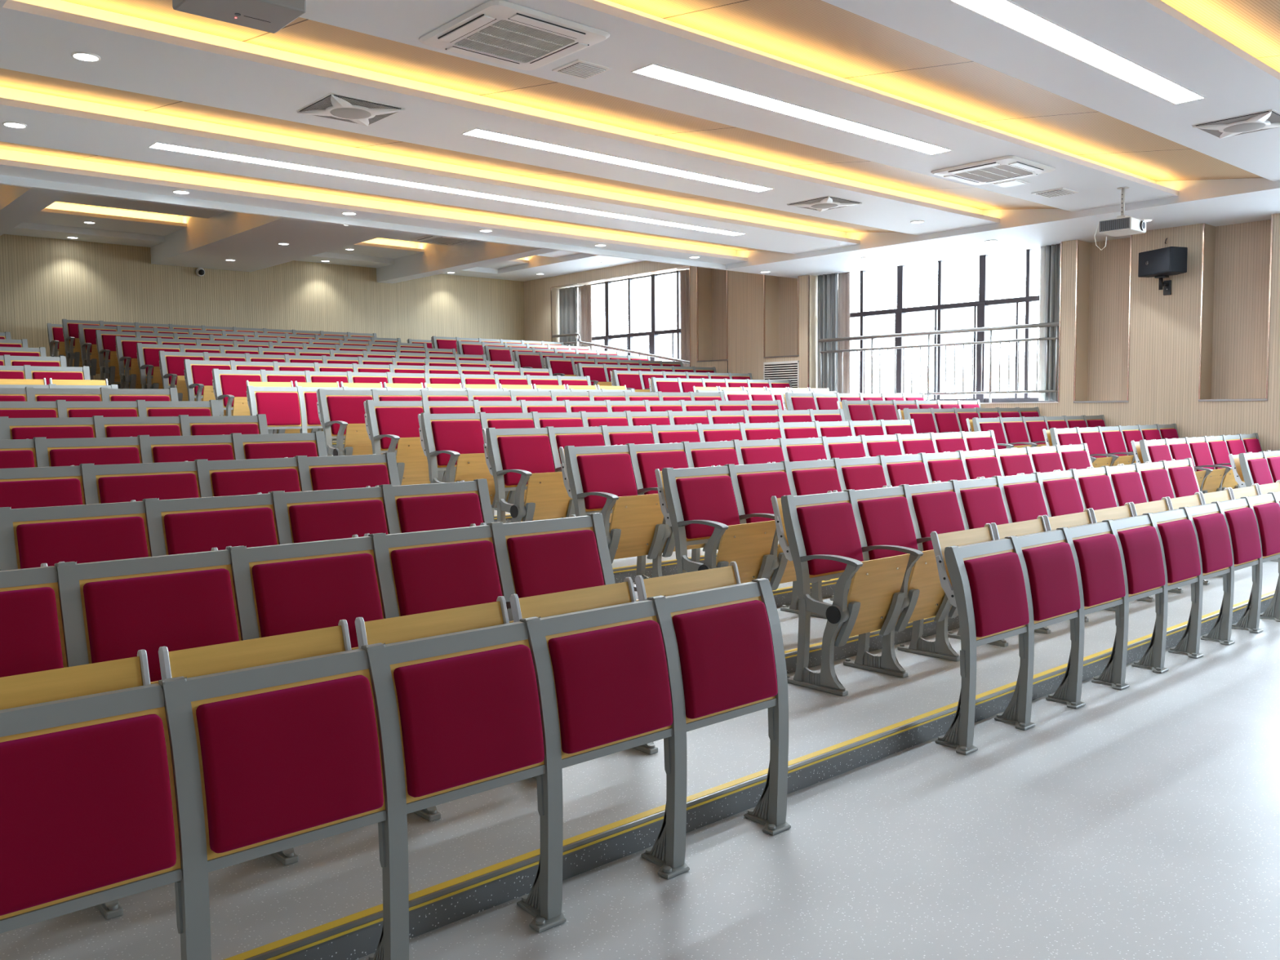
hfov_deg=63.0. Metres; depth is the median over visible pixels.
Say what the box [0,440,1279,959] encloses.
floor
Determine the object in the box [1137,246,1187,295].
wall speaker
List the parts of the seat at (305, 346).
rail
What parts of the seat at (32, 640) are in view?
rail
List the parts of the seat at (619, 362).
rail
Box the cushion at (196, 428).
[191,423,258,435]
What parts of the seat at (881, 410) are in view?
rail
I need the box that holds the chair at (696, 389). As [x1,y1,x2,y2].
[693,386,725,400]
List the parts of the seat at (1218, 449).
rail, armrest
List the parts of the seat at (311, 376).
rail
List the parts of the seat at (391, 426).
armrest, rail, rail, seat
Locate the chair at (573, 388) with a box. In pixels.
[565,384,601,391]
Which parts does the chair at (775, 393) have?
rail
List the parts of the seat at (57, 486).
rail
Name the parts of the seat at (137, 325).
rail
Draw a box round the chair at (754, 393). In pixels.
[742,386,773,400]
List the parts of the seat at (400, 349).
rail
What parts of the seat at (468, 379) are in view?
rail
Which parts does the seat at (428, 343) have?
rail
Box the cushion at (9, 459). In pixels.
[0,449,35,468]
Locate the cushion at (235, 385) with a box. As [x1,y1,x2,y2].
[220,374,261,406]
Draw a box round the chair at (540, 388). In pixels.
[533,383,570,391]
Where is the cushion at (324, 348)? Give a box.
[307,347,335,350]
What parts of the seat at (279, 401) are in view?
rail, rail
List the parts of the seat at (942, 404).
rail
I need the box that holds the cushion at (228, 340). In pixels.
[214,338,244,341]
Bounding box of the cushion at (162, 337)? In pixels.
[141,336,173,338]
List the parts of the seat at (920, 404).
rail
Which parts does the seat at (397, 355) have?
rail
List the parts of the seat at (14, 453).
rail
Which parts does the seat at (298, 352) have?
rail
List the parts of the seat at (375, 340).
rail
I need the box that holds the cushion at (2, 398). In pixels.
[0,395,25,401]
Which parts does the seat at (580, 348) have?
rail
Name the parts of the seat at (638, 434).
rail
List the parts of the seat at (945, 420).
rail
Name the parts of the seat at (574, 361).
rail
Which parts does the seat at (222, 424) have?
rail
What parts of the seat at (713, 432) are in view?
rail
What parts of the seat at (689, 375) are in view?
rail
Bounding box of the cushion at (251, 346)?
[238,345,268,347]
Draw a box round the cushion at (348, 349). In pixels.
[339,348,366,351]
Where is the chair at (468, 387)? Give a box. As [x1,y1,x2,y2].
[462,382,502,391]
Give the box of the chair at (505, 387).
[498,383,537,391]
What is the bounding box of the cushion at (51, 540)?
[16,516,148,568]
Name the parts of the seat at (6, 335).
rail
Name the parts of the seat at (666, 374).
rail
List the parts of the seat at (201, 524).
rail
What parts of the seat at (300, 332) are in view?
rail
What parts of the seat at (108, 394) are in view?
rail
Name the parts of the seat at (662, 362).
rail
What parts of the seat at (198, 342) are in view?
rail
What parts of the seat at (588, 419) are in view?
rail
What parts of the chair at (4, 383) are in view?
rail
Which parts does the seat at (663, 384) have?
rail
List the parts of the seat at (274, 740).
rail, rail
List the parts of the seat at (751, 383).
rail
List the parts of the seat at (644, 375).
rail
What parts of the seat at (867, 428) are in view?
rail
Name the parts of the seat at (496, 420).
rail, seat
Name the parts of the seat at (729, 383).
rail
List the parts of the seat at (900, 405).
rail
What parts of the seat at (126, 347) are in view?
armrest, rail, seat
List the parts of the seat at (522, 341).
rail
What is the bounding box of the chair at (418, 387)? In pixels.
[383,382,427,391]
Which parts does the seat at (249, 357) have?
rail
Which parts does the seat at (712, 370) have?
rail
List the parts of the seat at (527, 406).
rail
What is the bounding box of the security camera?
[195,267,204,276]
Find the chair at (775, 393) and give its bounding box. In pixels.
[764,386,792,409]
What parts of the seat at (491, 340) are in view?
rail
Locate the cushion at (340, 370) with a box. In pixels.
[320,368,353,372]
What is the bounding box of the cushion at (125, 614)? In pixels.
[83,568,239,681]
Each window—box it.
[551,271,689,364]
[817,248,1059,404]
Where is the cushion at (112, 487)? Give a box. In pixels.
[97,473,198,503]
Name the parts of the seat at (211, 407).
rail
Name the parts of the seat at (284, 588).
rail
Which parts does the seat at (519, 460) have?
armrest, rail, rail, seat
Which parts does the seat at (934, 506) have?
armrest, rail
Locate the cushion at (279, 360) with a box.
[250,358,284,362]
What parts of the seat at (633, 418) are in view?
rail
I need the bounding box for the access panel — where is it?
[990,178,1030,187]
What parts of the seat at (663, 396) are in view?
rail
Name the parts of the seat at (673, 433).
rail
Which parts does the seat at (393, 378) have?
rail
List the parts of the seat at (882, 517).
rail, armrest, seat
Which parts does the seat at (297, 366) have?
rail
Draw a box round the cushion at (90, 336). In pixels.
[84,328,116,352]
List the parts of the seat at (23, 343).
rail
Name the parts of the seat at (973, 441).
rail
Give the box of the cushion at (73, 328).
[67,323,98,346]
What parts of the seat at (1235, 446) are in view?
rail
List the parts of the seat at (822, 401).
rail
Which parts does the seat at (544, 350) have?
rail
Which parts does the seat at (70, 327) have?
armrest, seat, rail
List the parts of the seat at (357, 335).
rail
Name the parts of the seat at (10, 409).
rail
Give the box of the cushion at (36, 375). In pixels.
[32,372,83,385]
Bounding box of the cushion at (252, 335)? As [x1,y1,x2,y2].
[226,334,253,337]
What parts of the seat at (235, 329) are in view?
rail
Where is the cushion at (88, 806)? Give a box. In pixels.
[0,714,176,915]
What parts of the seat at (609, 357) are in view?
rail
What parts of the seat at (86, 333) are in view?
armrest, rail, seat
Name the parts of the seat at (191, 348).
rail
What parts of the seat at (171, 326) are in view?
rail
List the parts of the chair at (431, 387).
rail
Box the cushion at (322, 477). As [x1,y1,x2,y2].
[310,464,389,490]
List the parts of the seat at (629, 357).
rail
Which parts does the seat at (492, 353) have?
rail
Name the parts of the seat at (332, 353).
rail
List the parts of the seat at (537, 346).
rail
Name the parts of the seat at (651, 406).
rail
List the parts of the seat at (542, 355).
rail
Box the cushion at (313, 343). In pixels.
[313,342,339,345]
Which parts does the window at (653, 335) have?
window railing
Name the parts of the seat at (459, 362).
rail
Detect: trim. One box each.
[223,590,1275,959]
[493,514,511,523]
[550,287,552,342]
[551,266,688,288]
[612,546,777,583]
[688,266,690,366]
[696,266,698,360]
[697,359,728,362]
[726,270,728,359]
[763,275,764,356]
[763,355,799,358]
[772,577,852,607]
[784,615,959,673]
[797,275,799,355]
[808,275,809,387]
[1057,241,1062,402]
[1073,240,1078,400]
[1073,400,1128,403]
[1126,235,1132,400]
[1198,222,1204,399]
[1198,398,1267,401]
[1266,213,1273,398]
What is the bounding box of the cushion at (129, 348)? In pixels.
[121,341,156,366]
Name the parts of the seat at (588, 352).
rail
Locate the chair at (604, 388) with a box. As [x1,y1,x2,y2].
[596,384,635,391]
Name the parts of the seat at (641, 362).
rail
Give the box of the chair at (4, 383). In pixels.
[0,377,49,388]
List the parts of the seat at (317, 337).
rail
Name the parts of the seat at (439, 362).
rail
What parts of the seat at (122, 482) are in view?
rail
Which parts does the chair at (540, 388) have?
rail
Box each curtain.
[559,286,577,346]
[577,284,591,350]
[680,269,689,366]
[817,272,837,392]
[837,271,849,393]
[1038,246,1045,400]
[1044,243,1060,400]
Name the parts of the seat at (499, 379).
rail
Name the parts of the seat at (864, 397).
rail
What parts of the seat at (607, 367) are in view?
rail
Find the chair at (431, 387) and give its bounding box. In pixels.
[424,382,466,391]
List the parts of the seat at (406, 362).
rail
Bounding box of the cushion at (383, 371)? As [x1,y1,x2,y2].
[358,368,390,373]
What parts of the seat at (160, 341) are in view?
rail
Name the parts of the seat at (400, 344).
rail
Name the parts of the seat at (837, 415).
rail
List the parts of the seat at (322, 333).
rail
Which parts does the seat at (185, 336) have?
rail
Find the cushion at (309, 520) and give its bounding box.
[288,499,387,542]
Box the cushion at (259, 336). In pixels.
[258,336,284,337]
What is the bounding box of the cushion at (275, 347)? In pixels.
[273,346,302,349]
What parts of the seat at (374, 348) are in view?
rail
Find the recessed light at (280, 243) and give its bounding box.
[277,242,288,244]
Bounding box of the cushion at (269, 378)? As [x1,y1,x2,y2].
[266,375,306,386]
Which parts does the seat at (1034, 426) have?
rail, armrest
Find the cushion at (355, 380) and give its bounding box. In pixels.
[352,377,387,387]
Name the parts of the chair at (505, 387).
rail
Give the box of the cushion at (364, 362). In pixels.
[363,361,392,364]
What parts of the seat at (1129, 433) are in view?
rail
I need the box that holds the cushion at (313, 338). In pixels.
[289,337,315,339]
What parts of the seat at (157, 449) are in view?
rail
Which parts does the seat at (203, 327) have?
rail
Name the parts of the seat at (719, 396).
rail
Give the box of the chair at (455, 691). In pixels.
[355,595,546,959]
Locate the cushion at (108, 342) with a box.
[102,334,135,359]
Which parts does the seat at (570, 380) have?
rail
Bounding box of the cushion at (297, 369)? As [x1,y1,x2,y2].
[279,367,314,371]
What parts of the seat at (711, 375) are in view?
rail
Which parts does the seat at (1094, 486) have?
rail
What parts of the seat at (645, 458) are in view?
armrest, rail, seat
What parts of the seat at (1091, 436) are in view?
rail, armrest, seat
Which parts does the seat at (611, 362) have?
rail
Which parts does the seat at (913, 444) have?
rail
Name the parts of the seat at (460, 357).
rail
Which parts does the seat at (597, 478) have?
armrest, rail, rail, seat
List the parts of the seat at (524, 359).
rail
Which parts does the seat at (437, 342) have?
rail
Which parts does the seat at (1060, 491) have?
rail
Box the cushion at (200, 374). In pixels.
[191,364,230,395]
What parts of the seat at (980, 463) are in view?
rail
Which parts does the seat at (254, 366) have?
rail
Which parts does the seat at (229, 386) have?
armrest, rail, seat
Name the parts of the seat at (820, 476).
rail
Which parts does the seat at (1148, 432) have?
rail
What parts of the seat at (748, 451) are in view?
rail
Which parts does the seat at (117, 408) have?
rail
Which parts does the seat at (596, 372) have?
rail, seat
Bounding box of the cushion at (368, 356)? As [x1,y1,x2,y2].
[367,355,395,358]
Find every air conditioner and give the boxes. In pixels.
[410,235,474,245]
[418,0,609,70]
[931,155,1055,185]
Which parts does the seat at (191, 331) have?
rail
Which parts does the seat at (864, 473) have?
rail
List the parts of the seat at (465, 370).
rail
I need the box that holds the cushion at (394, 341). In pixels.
[374,340,396,342]
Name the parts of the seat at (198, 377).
armrest, rail, seat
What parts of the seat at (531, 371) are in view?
rail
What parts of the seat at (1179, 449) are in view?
rail, armrest, seat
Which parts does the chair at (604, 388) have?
rail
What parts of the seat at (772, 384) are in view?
rail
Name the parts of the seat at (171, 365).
armrest, rail, seat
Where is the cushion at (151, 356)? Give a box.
[143,348,179,375]
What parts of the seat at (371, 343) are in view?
rail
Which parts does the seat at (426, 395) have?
rail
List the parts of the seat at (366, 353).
rail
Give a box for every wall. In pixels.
[0,234,524,379]
[524,213,1279,451]
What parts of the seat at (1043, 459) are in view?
rail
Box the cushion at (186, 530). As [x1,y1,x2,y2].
[164,507,277,555]
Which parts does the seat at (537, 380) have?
rail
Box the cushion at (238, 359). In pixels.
[209,357,245,361]
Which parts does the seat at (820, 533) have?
rail, rail, armrest, seat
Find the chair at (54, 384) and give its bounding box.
[48,377,118,388]
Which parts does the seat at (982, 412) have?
rail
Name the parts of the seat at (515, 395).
rail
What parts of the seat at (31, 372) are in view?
rail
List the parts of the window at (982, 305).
post, post, post, window railing, handrail, rail, rail, post, sill, post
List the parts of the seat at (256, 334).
rail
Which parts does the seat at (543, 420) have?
rail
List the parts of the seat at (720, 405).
rail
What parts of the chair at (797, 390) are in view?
rail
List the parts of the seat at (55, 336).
armrest, rail, seat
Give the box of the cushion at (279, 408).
[255,392,301,425]
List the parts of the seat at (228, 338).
rail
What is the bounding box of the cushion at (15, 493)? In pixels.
[0,478,82,508]
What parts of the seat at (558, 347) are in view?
rail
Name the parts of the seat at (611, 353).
rail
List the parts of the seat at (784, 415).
rail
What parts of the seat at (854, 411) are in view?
rail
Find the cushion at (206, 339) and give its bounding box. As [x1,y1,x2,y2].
[178,337,209,340]
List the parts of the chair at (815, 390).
rail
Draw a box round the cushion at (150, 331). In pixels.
[122,330,153,333]
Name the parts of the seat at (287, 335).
rail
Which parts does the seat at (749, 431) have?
rail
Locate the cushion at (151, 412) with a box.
[147,408,210,416]
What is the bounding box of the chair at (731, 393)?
[718,386,749,400]
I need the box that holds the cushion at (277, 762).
[195,675,383,853]
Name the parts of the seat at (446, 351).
rail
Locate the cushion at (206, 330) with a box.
[206,329,232,331]
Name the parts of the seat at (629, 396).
rail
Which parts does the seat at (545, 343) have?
rail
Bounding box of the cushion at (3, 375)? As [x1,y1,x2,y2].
[0,371,23,378]
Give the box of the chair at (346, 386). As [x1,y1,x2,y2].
[340,381,386,390]
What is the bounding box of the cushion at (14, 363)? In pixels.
[12,361,59,366]
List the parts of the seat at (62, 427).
rail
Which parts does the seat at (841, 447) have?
rail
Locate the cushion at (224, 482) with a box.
[211,468,300,496]
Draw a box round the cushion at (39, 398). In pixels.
[36,395,100,401]
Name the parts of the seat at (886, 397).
rail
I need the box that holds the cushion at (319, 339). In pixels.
[319,338,343,340]
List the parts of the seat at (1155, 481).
rail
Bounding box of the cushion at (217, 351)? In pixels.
[185,349,219,353]
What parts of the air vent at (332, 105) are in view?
mounting plate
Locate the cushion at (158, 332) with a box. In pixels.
[158,332,187,333]
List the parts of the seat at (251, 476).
rail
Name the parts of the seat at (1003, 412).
rail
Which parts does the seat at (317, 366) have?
rail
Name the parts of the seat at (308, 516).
rail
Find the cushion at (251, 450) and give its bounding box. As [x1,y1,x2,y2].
[244,442,317,459]
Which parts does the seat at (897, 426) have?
rail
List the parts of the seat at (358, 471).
rail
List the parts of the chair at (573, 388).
rail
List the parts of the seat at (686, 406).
rail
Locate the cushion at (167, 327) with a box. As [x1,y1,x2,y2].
[140,326,168,328]
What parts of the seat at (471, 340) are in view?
rail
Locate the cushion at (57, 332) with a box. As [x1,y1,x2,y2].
[52,327,64,348]
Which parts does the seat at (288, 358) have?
rail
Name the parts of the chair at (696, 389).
rail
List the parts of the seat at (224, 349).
rail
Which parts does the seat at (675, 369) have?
rail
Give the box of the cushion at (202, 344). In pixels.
[201,343,233,346]
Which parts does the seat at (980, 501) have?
rail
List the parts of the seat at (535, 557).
armrest, rail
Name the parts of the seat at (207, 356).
rail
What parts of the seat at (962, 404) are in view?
rail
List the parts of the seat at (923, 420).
rail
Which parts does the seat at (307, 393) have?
rail, rail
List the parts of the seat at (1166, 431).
rail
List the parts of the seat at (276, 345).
rail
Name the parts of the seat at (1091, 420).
rail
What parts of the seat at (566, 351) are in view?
rail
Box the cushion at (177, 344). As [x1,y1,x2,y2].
[162,342,195,345]
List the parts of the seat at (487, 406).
rail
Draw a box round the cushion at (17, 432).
[11,426,93,439]
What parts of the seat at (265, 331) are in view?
rail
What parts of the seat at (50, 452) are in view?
rail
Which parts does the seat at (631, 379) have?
rail, seat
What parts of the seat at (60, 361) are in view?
rail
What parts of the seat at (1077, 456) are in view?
rail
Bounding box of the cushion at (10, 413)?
[0,409,56,417]
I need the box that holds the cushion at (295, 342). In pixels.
[281,341,308,343]
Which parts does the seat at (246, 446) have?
rail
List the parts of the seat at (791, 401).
rail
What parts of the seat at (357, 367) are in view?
rail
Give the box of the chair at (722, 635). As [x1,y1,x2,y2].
[635,561,791,879]
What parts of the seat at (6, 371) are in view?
rail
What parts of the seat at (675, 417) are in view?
rail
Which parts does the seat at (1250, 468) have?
rail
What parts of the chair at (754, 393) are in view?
rail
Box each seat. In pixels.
[0,331,11,339]
[0,338,27,347]
[0,346,46,356]
[0,355,4,365]
[0,365,25,378]
[0,387,26,401]
[0,401,57,417]
[0,416,95,439]
[0,439,36,468]
[0,465,84,508]
[0,499,151,570]
[0,563,66,677]
[0,649,182,933]
[3,354,66,366]
[23,364,90,385]
[25,386,102,401]
[33,436,142,466]
[47,323,82,367]
[54,547,241,919]
[55,400,138,417]
[62,319,99,367]
[78,324,117,375]
[79,460,199,504]
[92,415,182,437]
[95,329,136,383]
[99,320,135,382]
[99,386,178,401]
[115,336,157,388]
[116,325,153,388]
[134,322,168,328]
[135,331,173,338]
[136,342,180,388]
[136,400,220,417]
[137,434,235,462]
[142,492,279,556]
[152,327,188,333]
[156,337,196,345]
[158,350,204,400]
[158,619,386,959]
[168,324,201,329]
[173,333,209,340]
[177,413,268,435]
[178,344,220,353]
[183,359,232,415]
[187,328,222,335]
[194,457,301,497]
[195,338,233,346]
[201,325,233,331]
[202,351,245,361]
[208,334,244,341]
[212,368,273,433]
[219,345,258,354]
[222,330,254,337]
[225,534,383,865]
[230,360,274,370]
[230,431,327,459]
[232,326,263,333]
[232,340,269,347]
[244,335,277,342]
[244,353,285,362]
[245,380,302,429]
[253,331,285,337]
[257,346,295,355]
[259,369,318,433]
[262,328,293,333]
[267,485,388,544]
[268,342,302,349]
[272,361,315,371]
[276,337,309,343]
[284,333,315,339]
[284,354,323,363]
[292,329,320,335]
[294,348,330,356]
[294,381,343,433]
[294,451,399,491]
[302,342,335,350]
[303,370,348,431]
[308,338,339,345]
[312,362,353,440]
[315,334,343,340]
[315,388,383,456]
[320,330,347,336]
[322,355,358,364]
[328,349,363,357]
[334,344,366,351]
[338,339,368,346]
[342,335,371,341]
[346,332,377,337]
[346,371,387,387]
[351,363,390,373]
[357,356,392,364]
[362,350,395,358]
[363,400,444,485]
[364,523,513,821]
[365,345,396,351]
[368,341,396,346]
[370,337,400,342]
[370,389,422,455]
[375,478,493,533]
[385,372,425,387]
[388,364,425,373]
[391,357,425,365]
[395,342,426,347]
[395,346,425,353]
[395,351,426,359]
[406,338,432,348]
[417,412,497,508]
[419,389,468,400]
[420,400,474,482]
[423,358,456,366]
[423,364,457,373]
[424,347,456,354]
[424,352,454,359]
[424,373,462,386]
[431,336,457,353]
[453,353,486,360]
[454,359,486,367]
[456,337,479,342]
[456,340,483,355]
[457,365,489,374]
[459,373,495,388]
[465,390,511,400]
[471,400,522,510]
[477,337,500,342]
[477,412,534,523]
[480,512,657,779]
[481,342,504,352]
[482,345,511,361]
[482,427,574,523]
[484,360,518,368]
[488,366,520,375]
[493,373,527,388]
[499,338,521,343]
[504,342,526,347]
[508,390,551,400]
[509,346,532,361]
[512,351,544,368]
[518,367,552,375]
[518,400,566,502]
[520,339,542,344]
[524,374,558,388]
[526,343,547,348]
[529,411,582,427]
[532,347,554,352]
[537,351,563,368]
[541,341,564,345]
[542,356,576,376]
[545,426,612,523]
[546,344,568,349]
[548,390,590,400]
[554,348,576,353]
[555,375,591,389]
[559,444,665,564]
[561,352,585,358]
[562,400,607,412]
[567,345,591,350]
[569,357,595,374]
[574,363,612,389]
[575,349,596,354]
[578,411,628,426]
[583,353,607,359]
[586,391,626,400]
[592,358,617,364]
[595,350,619,355]
[595,425,654,528]
[603,364,627,382]
[604,400,646,412]
[605,354,627,359]
[609,369,649,391]
[616,359,639,365]
[620,410,670,426]
[622,391,659,400]
[622,442,706,584]
[626,355,650,360]
[626,364,650,371]
[638,360,660,365]
[638,370,663,389]
[642,400,682,411]
[648,364,672,371]
[648,377,680,392]
[648,423,700,444]
[654,465,776,583]
[657,391,691,400]
[659,360,683,366]
[662,370,686,378]
[665,410,709,425]
[670,365,693,372]
[674,440,738,562]
[677,377,702,392]
[678,400,716,411]
[684,371,708,378]
[688,391,724,400]
[692,366,716,373]
[693,422,742,441]
[700,377,726,387]
[701,409,746,424]
[706,372,729,379]
[712,400,748,410]
[716,462,816,590]
[724,378,748,387]
[728,372,752,379]
[730,439,784,464]
[736,422,781,440]
[741,409,779,423]
[744,400,782,410]
[745,378,769,387]
[768,379,791,387]
[770,490,910,696]
[772,458,841,618]
[774,408,812,422]
[775,421,817,439]
[776,437,826,462]
[781,391,816,409]
[807,408,844,422]
[810,392,838,409]
[812,420,852,437]
[818,435,866,459]
[822,456,887,600]
[832,485,951,677]
[835,392,861,401]
[836,400,873,421]
[845,419,884,435]
[850,434,902,457]
[857,392,883,400]
[866,400,897,420]
[867,453,928,582]
[877,418,916,435]
[880,392,903,400]
[887,433,935,454]
[887,480,964,661]
[890,400,917,419]
[897,408,937,433]
[902,393,925,400]
[908,451,966,483]
[913,400,939,408]
[927,431,966,453]
[928,408,959,432]
[934,400,959,408]
[936,476,1008,646]
[946,449,1001,479]
[951,430,997,451]
[952,407,978,431]
[955,400,981,408]
[965,417,1031,448]
[974,407,999,417]
[981,473,1050,634]
[982,447,1033,476]
[995,407,1020,417]
[996,417,1046,447]
[1013,445,1063,472]
[1014,406,1040,417]
[1020,416,1047,444]
[1021,470,1088,622]
[1040,416,1067,430]
[1042,427,1112,467]
[1044,443,1092,471]
[1057,466,1116,611]
[1062,415,1086,427]
[1074,426,1133,466]
[1075,414,1106,426]
[1090,463,1154,602]
[1095,426,1136,463]
[1116,425,1142,455]
[1120,461,1182,593]
[1128,424,1161,439]
[1130,439,1206,492]
[1146,423,1179,439]
[1148,457,1222,585]
[1153,438,1225,493]
[1174,436,1239,490]
[1193,435,1244,488]
[1219,435,1246,454]
[1228,452,1278,561]
[1229,432,1262,453]
[1250,450,1279,482]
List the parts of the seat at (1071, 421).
rail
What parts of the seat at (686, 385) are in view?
rail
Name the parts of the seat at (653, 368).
rail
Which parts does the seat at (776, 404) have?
rail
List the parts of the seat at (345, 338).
rail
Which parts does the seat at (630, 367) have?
rail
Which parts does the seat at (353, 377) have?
rail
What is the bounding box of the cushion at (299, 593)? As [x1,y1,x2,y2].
[252,553,382,648]
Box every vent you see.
[296,93,405,126]
[551,58,612,79]
[763,360,799,387]
[786,195,862,211]
[1031,187,1079,198]
[1099,217,1129,231]
[1191,109,1279,138]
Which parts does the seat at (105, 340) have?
armrest, rail, seat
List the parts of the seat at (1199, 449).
rail, armrest, seat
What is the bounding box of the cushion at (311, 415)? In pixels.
[304,392,320,424]
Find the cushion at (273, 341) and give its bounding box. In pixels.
[248,340,277,342]
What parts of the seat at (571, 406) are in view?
rail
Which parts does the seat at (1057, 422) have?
rail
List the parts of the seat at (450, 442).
armrest, rail, rail, seat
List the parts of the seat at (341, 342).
rail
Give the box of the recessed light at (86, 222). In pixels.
[83,221,95,223]
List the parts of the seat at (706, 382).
rail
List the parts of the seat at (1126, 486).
rail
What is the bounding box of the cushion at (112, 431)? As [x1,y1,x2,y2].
[106,425,180,437]
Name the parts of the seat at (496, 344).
rail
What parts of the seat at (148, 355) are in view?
armrest, seat, rail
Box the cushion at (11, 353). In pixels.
[0,351,39,356]
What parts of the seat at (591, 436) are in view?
armrest, rail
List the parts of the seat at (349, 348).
rail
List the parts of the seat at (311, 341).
rail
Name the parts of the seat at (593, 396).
rail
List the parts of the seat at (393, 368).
rail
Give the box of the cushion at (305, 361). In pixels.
[289,359,322,363]
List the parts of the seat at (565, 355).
rail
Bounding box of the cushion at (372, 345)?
[372,345,395,346]
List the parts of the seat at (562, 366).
armrest, rail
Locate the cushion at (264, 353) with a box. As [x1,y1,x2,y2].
[263,351,294,355]
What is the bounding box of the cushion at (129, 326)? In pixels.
[105,324,134,327]
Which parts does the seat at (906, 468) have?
rail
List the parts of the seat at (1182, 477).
rail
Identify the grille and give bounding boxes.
[424,237,465,244]
[455,20,574,62]
[955,164,1031,182]
[1138,247,1170,275]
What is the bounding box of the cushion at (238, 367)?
[236,365,273,370]
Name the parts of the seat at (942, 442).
rail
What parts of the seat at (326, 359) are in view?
rail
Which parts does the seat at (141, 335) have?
rail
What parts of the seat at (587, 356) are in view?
rail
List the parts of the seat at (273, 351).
rail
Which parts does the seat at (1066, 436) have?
rail, seat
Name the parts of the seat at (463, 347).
rail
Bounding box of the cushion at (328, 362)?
[327,360,358,364]
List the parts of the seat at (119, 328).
rail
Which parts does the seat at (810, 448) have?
rail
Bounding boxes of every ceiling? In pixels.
[0,0,7,9]
[0,0,1279,264]
[0,174,796,278]
[0,184,69,235]
[4,222,646,281]
[23,202,186,235]
[54,201,185,216]
[56,192,226,218]
[150,211,398,271]
[325,238,423,258]
[376,240,557,283]
[377,237,424,243]
[380,231,450,245]
[479,257,528,268]
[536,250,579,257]
[725,177,1279,278]
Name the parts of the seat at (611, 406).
rail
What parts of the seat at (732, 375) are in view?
rail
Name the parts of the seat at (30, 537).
rail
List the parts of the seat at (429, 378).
rail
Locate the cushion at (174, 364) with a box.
[165,355,203,384]
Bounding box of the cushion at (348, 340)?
[347,339,370,341]
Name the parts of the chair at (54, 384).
rail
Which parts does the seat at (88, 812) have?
rail, rail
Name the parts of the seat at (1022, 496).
rail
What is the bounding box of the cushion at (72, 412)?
[68,408,137,417]
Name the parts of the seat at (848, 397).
rail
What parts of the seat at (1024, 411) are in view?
rail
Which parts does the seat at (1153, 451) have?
rail, seat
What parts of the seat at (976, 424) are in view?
rail, armrest, seat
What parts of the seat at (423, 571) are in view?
rail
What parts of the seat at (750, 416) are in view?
rail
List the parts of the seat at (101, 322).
rail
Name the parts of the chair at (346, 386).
rail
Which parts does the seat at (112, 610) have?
rail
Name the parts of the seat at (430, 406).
rail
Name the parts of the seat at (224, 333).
rail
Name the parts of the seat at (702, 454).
rail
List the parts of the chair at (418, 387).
rail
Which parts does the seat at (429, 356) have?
rail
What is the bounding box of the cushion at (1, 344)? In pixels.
[0,343,21,346]
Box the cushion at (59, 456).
[49,447,140,466]
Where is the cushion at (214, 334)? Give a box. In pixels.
[193,333,222,335]
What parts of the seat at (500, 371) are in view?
rail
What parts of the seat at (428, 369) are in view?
rail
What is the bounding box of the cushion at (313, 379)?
[311,376,347,386]
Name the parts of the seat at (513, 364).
rail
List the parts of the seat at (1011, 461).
rail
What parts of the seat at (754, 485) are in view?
armrest, rail, seat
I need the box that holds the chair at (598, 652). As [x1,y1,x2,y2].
[509,577,672,932]
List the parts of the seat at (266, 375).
rail, seat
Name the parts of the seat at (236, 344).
rail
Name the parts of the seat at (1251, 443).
rail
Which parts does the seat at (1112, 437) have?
rail, armrest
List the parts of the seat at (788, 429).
rail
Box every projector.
[172,0,306,33]
[1093,186,1146,249]
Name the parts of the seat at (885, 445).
rail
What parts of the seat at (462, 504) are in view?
rail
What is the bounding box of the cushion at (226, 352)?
[225,351,258,354]
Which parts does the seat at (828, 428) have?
rail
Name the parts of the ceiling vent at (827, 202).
mounting plate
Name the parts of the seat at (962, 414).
rail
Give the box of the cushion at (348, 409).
[327,395,372,434]
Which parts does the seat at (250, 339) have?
rail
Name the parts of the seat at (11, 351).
rail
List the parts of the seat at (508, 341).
rail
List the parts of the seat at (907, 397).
rail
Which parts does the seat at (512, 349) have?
rail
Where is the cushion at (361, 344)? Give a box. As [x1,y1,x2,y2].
[343,343,368,346]
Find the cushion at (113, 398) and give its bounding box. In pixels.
[111,395,169,401]
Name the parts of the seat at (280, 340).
rail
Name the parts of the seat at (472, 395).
rail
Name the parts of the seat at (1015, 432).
rail, armrest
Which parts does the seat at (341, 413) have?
armrest, rail, seat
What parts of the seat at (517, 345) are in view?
rail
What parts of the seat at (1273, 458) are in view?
rail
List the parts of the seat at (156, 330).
rail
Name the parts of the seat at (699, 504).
rail, armrest, rail, seat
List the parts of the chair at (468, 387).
rail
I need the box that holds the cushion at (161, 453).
[152,444,233,462]
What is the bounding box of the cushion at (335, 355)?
[334,354,363,357]
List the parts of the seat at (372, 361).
rail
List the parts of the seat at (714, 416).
rail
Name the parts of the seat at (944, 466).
rail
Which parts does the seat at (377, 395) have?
rail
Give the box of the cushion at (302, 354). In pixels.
[299,353,329,356]
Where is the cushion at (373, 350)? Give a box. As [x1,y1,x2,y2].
[370,349,396,351]
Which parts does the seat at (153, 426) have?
rail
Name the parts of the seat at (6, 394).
rail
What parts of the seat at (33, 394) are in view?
rail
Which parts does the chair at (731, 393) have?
rail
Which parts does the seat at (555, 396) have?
rail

